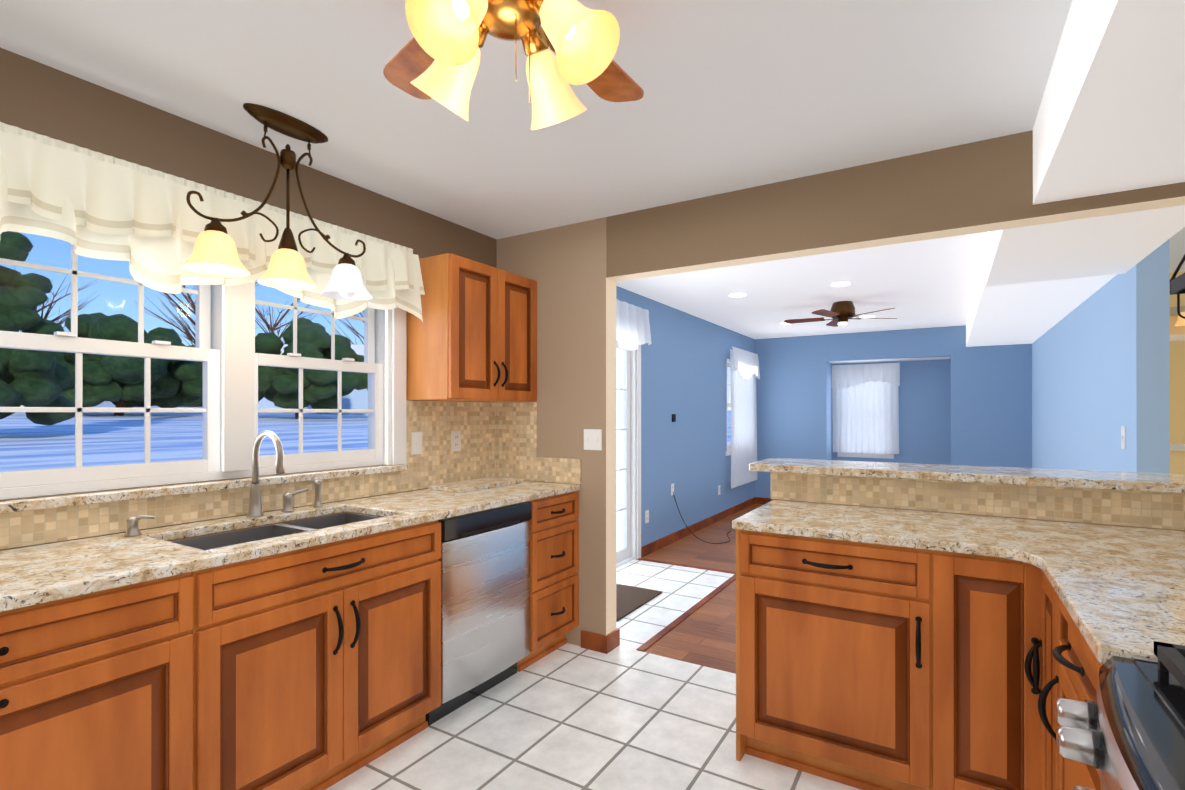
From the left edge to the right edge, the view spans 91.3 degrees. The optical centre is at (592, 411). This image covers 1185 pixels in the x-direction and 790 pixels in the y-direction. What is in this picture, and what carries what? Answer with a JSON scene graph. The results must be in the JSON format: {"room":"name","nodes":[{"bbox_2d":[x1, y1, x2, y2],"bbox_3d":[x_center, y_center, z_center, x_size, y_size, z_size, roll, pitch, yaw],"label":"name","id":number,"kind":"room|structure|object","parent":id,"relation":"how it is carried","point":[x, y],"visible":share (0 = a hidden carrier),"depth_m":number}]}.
{"room":"kitchen","nodes":[
{"label":"kitchen","id":0,"kind":"room"},
{"bbox_2d":[0,47,754,550],"bbox_3d":[-0.162,0.091,4.545,0.160,2.520,10.970,0,0,31],"label":"wall","id":1,"kind":"structure","parent":0,"point":[50,101],"depth_m":2.99},
{"bbox_2d":[0,233,405,499],"bbox_3d":[-1.483,-0.287,2.365,0.178,1.115,1.670,0,0,31],"label":"kitchen window","id":2,"kind":"structure","parent":1,"relation":"in","point":[223,351],"depth_m":2.30},
{"bbox_2d":[0,122,424,321],"bbox_3d":[-1.402,-0.625,2.179,0.153,0.429,1.915,0,0,31],"label":"valance","id":3,"kind":"object","parent":2,"relation":"attached to","point":[148,223],"visible":0.83,"depth_m":1.99},
{"bbox_2d":[0,464,407,513],"bbox_3d":[-1.425,0.286,2.304,0.086,0.030,1.670,0,0,31],"label":"sill","id":4,"kind":"structure","parent":1,"relation":"attached to","point":[58,501],"depth_m":2.09},
{"bbox_2d":[0,400,580,549],"bbox_3d":[-1.377,0.174,1.788,0.636,0.476,3.999,0,0,31],"label":"backsplash","id":5,"kind":"structure","parent":1,"relation":"attached to","point":[498,439],"depth_m":3.05},
{"bbox_2d":[411,432,421,454],"bbox_3d":[-0.935,0.168,3.090,0.011,0.118,0.072,0,0,31],"label":"electrical outlet plate","id":6,"kind":"object","parent":1,"relation":"attached to","point":[416,437],"depth_m":3.08},
{"bbox_2d":[451,431,460,451],"bbox_3d":[-0.785,0.169,3.338,0.007,0.118,0.072,0,0,31],"label":"electrical outlet plate","id":7,"kind":"object","parent":1,"relation":"attached to","point":[455,435],"depth_m":3.33},
{"bbox_2d":[407,253,536,401],"bbox_3d":[-0.637,-0.427,3.258,0.364,0.730,0.716,0,0,31],"label":"upper cabinet","id":8,"kind":"object","parent":1,"relation":"attached to","point":[472,337],"visible":0.98,"depth_m":3.03},
{"bbox_2d":[616,340,640,567],"bbox_3d":[-0.069,0.298,4.681,0.176,2.107,1.714,0,0,31],"label":"patio door","id":9,"kind":"structure","parent":1,"relation":"in","point":[629,469],"depth_m":5.30},
{"bbox_2d":[616,299,650,349],"bbox_3d":[0.080,-0.731,4.593,0.079,0.410,1.794,0,0,31],"label":"valance","id":10,"kind":"object","parent":9,"relation":"attached to","point":[632,328],"visible":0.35,"depth_m":5.03},
{"bbox_2d":[645,510,648,522],"bbox_3d":[0.517,0.994,5.493,0.007,0.118,0.072,0,0,31],"label":"electrical outlet plate","id":11,"kind":"object","parent":1,"relation":"attached to","point":[647,511],"depth_m":5.49},
{"bbox_2d":[671,483,673,495],"bbox_3d":[0.830,0.804,6.006,0.007,0.118,0.072,0,0,31],"label":"electrical outlet plate","id":12,"kind":"object","parent":1,"relation":"attached to","point":[672,485],"depth_m":6.00},
{"bbox_2d":[672,414,675,421],"bbox_3d":[0.845,0.064,6.022,0.019,0.080,0.060,0,0,31],"label":"light switch","id":13,"kind":"object","parent":1,"relation":"attached to","point":[673,415],"depth_m":6.00},
{"bbox_2d":[641,497,755,557],"bbox_3d":[1.428,1.309,6.980,0.013,0.095,3.810,0,0,31],"label":"baseboard","id":14,"kind":"structure","parent":1,"relation":"attached to","point":[660,543],"depth_m":6.45},
{"bbox_2d":[725,359,730,455],"bbox_3d":[1.936,-0.061,7.968,0.176,1.260,1.120,0,0,31],"label":"window","id":15,"kind":"structure","parent":1,"relation":"in","point":[728,452],"depth_m":7.73},
{"bbox_2d":[730,346,759,488],"bbox_3d":[2.083,0.074,7.855,0.080,1.810,1.200,0,0,31],"label":"curtain","id":16,"kind":"object","parent":1,"relation":"hanging from","point":[744,370],"visible":0.94,"depth_m":7.82},
{"bbox_2d":[0,0,1184,238],"bbox_3d":[-0.345,-0.993,0.928,3.300,0.370,4.400,0,0,31],"label":"ceiling","id":17,"kind":"structure","parent":0,"point":[740,94],"depth_m":1.90},
{"bbox_2d":[180,103,372,300],"bbox_3d":[-1.153,-0.784,2.194,0.200,0.620,0.706,0,0,31],"label":"pendant light","id":18,"kind":"object","parent":17,"relation":"hanging from","point":[214,253],"visible":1,"depth_m":2.15},
{"bbox_2d":[383,0,643,129],"bbox_3d":[-0.149,-0.859,1.192,0.998,0.474,0.956,0,0,31],"label":"ceiling fan","id":19,"kind":"object","parent":17,"relation":"hanging from","point":[436,57],"visible":1,"depth_m":1.13},
{"bbox_2d":[326,560,860,789],"bbox_3d":[1.352,1.370,1.878,5.200,0.050,7.800,0,0,31],"label":"floor","id":20,"kind":"structure","parent":0,"point":[625,714],"depth_m":2.45},
{"bbox_2d":[0,491,578,789],"bbox_3d":[-1.286,0.897,1.907,0.664,0.895,3.698,0,0,31],"label":"base cabinet","id":21,"kind":"object","parent":20,"relation":"on","point":[317,667],"visible":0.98,"depth_m":1.76},
{"bbox_2d":[170,512,380,550],"bbox_3d":[-1.133,0.546,2.166,0.380,0.198,0.750,0,0,31],"label":"sink","id":22,"kind":"object","parent":21,"relation":"in","point":[212,541],"visible":0.12,"depth_m":2.25},
{"bbox_2d":[0,481,579,611],"bbox_3d":[-1.302,0.431,1.899,0.624,0.032,3.706,0,0,31],"label":"countertop","id":23,"kind":"structure","parent":21,"relation":"on","point":[36,574],"depth_m":1.81},
{"bbox_2d":[124,430,322,536],"bbox_3d":[-1.313,0.243,2.203,0.220,0.342,0.729,0,0,31],"label":"faucet set","id":24,"kind":"object","parent":23,"relation":"on","point":[255,506],"visible":1,"depth_m":2.29},
{"bbox_2d":[428,477,523,492],"bbox_3d":[-0.645,0.406,3.263,0.250,0.021,0.520,0,0,31],"label":"board","id":25,"kind":"object","parent":23,"relation":"on","point":[473,484],"visible":0.98,"depth_m":3.18},
{"bbox_2d":[425,501,531,725],"bbox_3d":[-0.729,0.900,2.852,0.626,0.893,0.608,0,0,31],"label":"dishwasher","id":26,"kind":"object","parent":20,"relation":"on","point":[484,559],"visible":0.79,"depth_m":2.64},
{"bbox_2d":[616,583,661,621],"bbox_3d":[0.126,1.344,4.150,0.500,0.012,0.700,0,0,31],"label":"doormat","id":27,"kind":"object","parent":20,"relation":"on","point":[630,599],"visible":0.43,"depth_m":4.17},
{"bbox_2d":[736,529,903,789],"bbox_3d":[1.011,0.898,2.301,0.715,0.896,0.632,0,0,31],"label":"base cabinet","id":28,"kind":"object","parent":20,"relation":"on","point":[864,666],"depth_m":2.06},
{"bbox_2d":[904,547,1019,789],"bbox_3d":[1.354,0.898,2.062,0.367,0.896,0.663,0,0,31],"label":"base cabinet","id":29,"kind":"object","parent":20,"relation":"on","point":[962,611],"depth_m":1.84},
{"bbox_2d":[1020,562,1051,789],"bbox_3d":[1.506,0.896,1.444,0.663,0.896,0.358,0,0,31],"label":"base cabinet","id":30,"kind":"object","parent":20,"relation":"on","point":[1035,588],"depth_m":1.73},
{"bbox_2d":[732,500,1184,558],"bbox_3d":[1.349,0.431,2.056,1.563,0.032,0.676,0,0,31],"label":"countertop","id":31,"kind":"structure","parent":30,"relation":"on","point":[937,531],"depth_m":2.04},
{"bbox_2d":[1048,580,1102,789],"bbox_3d":[1.332,0.895,1.119,0.622,0.896,0.626,0,0,31],"label":"base cabinet","id":32,"kind":"object","parent":20,"relation":"on","point":[1075,668],"depth_m":1.34},
{"bbox_2d":[1004,540,1184,663],"bbox_3d":[1.349,0.429,1.218,0.690,0.032,0.813,0,0,31],"label":"countertop","id":33,"kind":"structure","parent":32,"relation":"on","point":[1120,591],"depth_m":1.33},
{"bbox_2d":[1055,641,1184,789],"bbox_3d":[0.923,0.848,0.554,0.718,0.947,0.758,0,0,31],"label":"range","id":34,"kind":"object","parent":20,"relation":"on","point":[1125,730],"visible":1,"depth_m":0.85},
{"bbox_2d":[636,504,763,673],"bbox_3d":[2.487,1.375,5.561,3.300,0.056,6.230,0,0,31],"label":"floor","id":35,"kind":"structure","parent":0,"point":[702,632],"depth_m":3.90},
{"bbox_2d":[673,492,730,543],"bbox_3d":[1.261,1.094,6.237,0.488,0.519,0.854,0,0,31],"label":"cord","id":36,"kind":"object","parent":35,"relation":"on","point":[692,533],"visible":0.98,"depth_m":5.96},
{"bbox_2d":[497,130,1184,645],"bbox_3d":[0.833,0.087,2.854,3.300,2.520,0.120,0,0,31],"label":"wall","id":37,"kind":"structure","parent":0,"point":[577,272],"depth_m":2.98},
{"bbox_2d":[584,429,601,449],"bbox_3d":[0.000,0.158,3.284,0.118,0.118,0.011,0,0,31],"label":"light switch","id":38,"kind":"object","parent":37,"relation":"attached to","point":[592,439],"depth_m":3.28},
{"bbox_2d":[581,628,619,647],"bbox_3d":[-0.194,1.301,3.556,0.813,0.095,0.013,0,0,31],"label":"baseboard","id":39,"kind":"structure","parent":37,"relation":"attached to","point":[608,643],"depth_m":3.28},
{"bbox_2d":[749,458,1184,493],"bbox_3d":[1.543,0.258,2.450,1.663,0.034,0.430,0,0,31],"label":"bar","id":40,"kind":"object","parent":37,"relation":"on","point":[1139,481],"visible":1,"depth_m":2.30},
{"bbox_2d":[771,472,1184,529],"bbox_3d":[1.552,0.346,2.408,1.568,0.139,0.132,0,0,31],"label":"backsplash","id":41,"kind":"structure","parent":37,"relation":"attached to","point":[1162,510],"depth_m":2.30},
{"bbox_2d":[755,325,1031,497],"bbox_3d":[4.053,0.100,8.006,3.430,2.520,0.670,0,0,31],"label":"wall","id":42,"kind":"structure","parent":0,"point":[960,403],"depth_m":7.88},
{"bbox_2d":[756,497,772,503],"bbox_3d":[2.850,1.313,8.336,0.970,0.095,0.014,0,0,31],"label":"baseboard","id":43,"kind":"structure","parent":42,"relation":"attached to","point":[759,500],"depth_m":8.54},
{"bbox_2d":[837,452,893,458],"bbox_3d":[3.953,0.035,8.389,0.740,1.250,0.120,0,0,31],"label":"window","id":44,"kind":"structure","parent":42,"relation":"in","point":[866,455],"depth_m":8.34},
{"bbox_2d":[831,363,899,453],"bbox_3d":[3.871,-0.045,8.253,0.903,1.270,0.075,0,0,31],"label":"curtain","id":45,"kind":"object","parent":42,"relation":"hanging from","point":[865,408],"visible":1,"depth_m":8.27},
{"bbox_2d":[616,205,1184,346],"bbox_3d":[3.154,-0.978,4.837,5.200,0.380,5.680,0,0,31],"label":"ceiling","id":46,"kind":"structure","parent":0,"point":[1026,285],"depth_m":4.55},
{"bbox_2d":[729,294,745,296],"bbox_3d":[1.353,-1.084,5.398,0.148,0.004,0.148,0,0,22],"label":"recessed light","id":47,"kind":"object","parent":46,"relation":"in","point":[732,295],"depth_m":5.39},
{"bbox_2d":[831,282,849,285],"bbox_3d":[2.112,-1.085,4.935,0.148,0.004,0.148,0,0,22],"label":"recessed light","id":48,"kind":"object","parent":46,"relation":"in","point":[833,284],"depth_m":4.93},
{"bbox_2d":[784,301,896,326],"bbox_3d":[2.451,-0.963,5.776,1.041,0.244,1.079,0,0,31],"label":"fan","id":49,"kind":"object","parent":46,"relation":"hanging from","point":[840,313],"visible":1,"depth_m":5.69},
{"bbox_2d":[1032,239,1169,472],"bbox_3d":[4.133,0.092,4.970,0.130,2.520,4.430,0,0,31],"label":"wall","id":50,"kind":"structure","parent":0,"point":[1100,366],"depth_m":3.60},
{"bbox_2d":[1121,426,1125,448],"bbox_3d":[3.048,0.149,3.330,0.011,0.130,0.080,0,0,31],"label":"light switch","id":51,"kind":"object","parent":50,"relation":"attached to","point":[1123,428],"depth_m":3.32},
{"bbox_2d":[1169,271,1184,473],"bbox_3d":[4.865,0.091,4.365,1.749,2.520,0.100,0,0,31],"label":"wall","id":52,"kind":"structure","parent":0,"point":[1177,462],"depth_m":4.50},
{"bbox_2d":[1170,306,1184,325],"bbox_3d":[4.518,-0.734,4.431,0.450,0.150,0.148,0,0,31],"label":"sconce","id":53,"kind":"object","parent":52,"relation":"attached to","point":[1180,320],"visible":0.29,"depth_m":4.44},
{"bbox_2d":[1170,334,1184,450],"bbox_3d":[4.549,-0.149,4.481,0.850,0.900,0.030,0,0,31],"label":"bathroom mirror","id":54,"kind":"object","parent":52,"relation":"attached to","point":[1177,392],"visible":0.29,"depth_m":4.49},
{"bbox_3d":[1.093,0.080,-0.011,0.130,2.520,4.500,0,0,31],"label":"wall","id":55,"kind":"structure","parent":0,"visible":0},
{"bbox_2d":[1169,254,1184,318],"bbox_3d":[1.675,-0.445,1.340,0.281,0.324,0.913,0,0,31],"label":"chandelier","id":56,"kind":"object","parent":55,"relation":"attached to","point":[1177,285],"visible":1,"depth_m":1.75},
{"label":"outside","id":57,"kind":"structure","parent":0,"visible":0},
{"bbox_2d":[0,406,730,470],"bbox_3d":[-130.091,-4.910,117.841,500.000,14.573,580.000,0,0,31],"label":"snow","id":58,"kind":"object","parent":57,"point":[126,425],"depth_m":23.33},
{"bbox_2d":[20,401,115,407],"bbox_3d":[-52.347,-2.454,51.473,16.400,4.300,6.000,0,0,-2],"label":"shed","id":59,"kind":"object","parent":58,"relation":"on","point":[108,404],"depth_m":52.66},
{"bbox_2d":[0,231,367,425],"bbox_3d":[-44.341,-12.092,67.011,93.475,26.417,60.934,0,0,31],"label":"tree","id":60,"kind":"object","parent":58,"relation":"on","point":[22,363],"depth_m":38.15},
{"bbox_2d":[258,344,367,414],"bbox_3d":[-28.153,-3.873,61.583,13.400,8.600,9.950,0,0,-2],"label":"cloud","id":61,"kind":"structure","parent":58,"relation":"on","point":[355,399],"depth_m":57.28}
]}

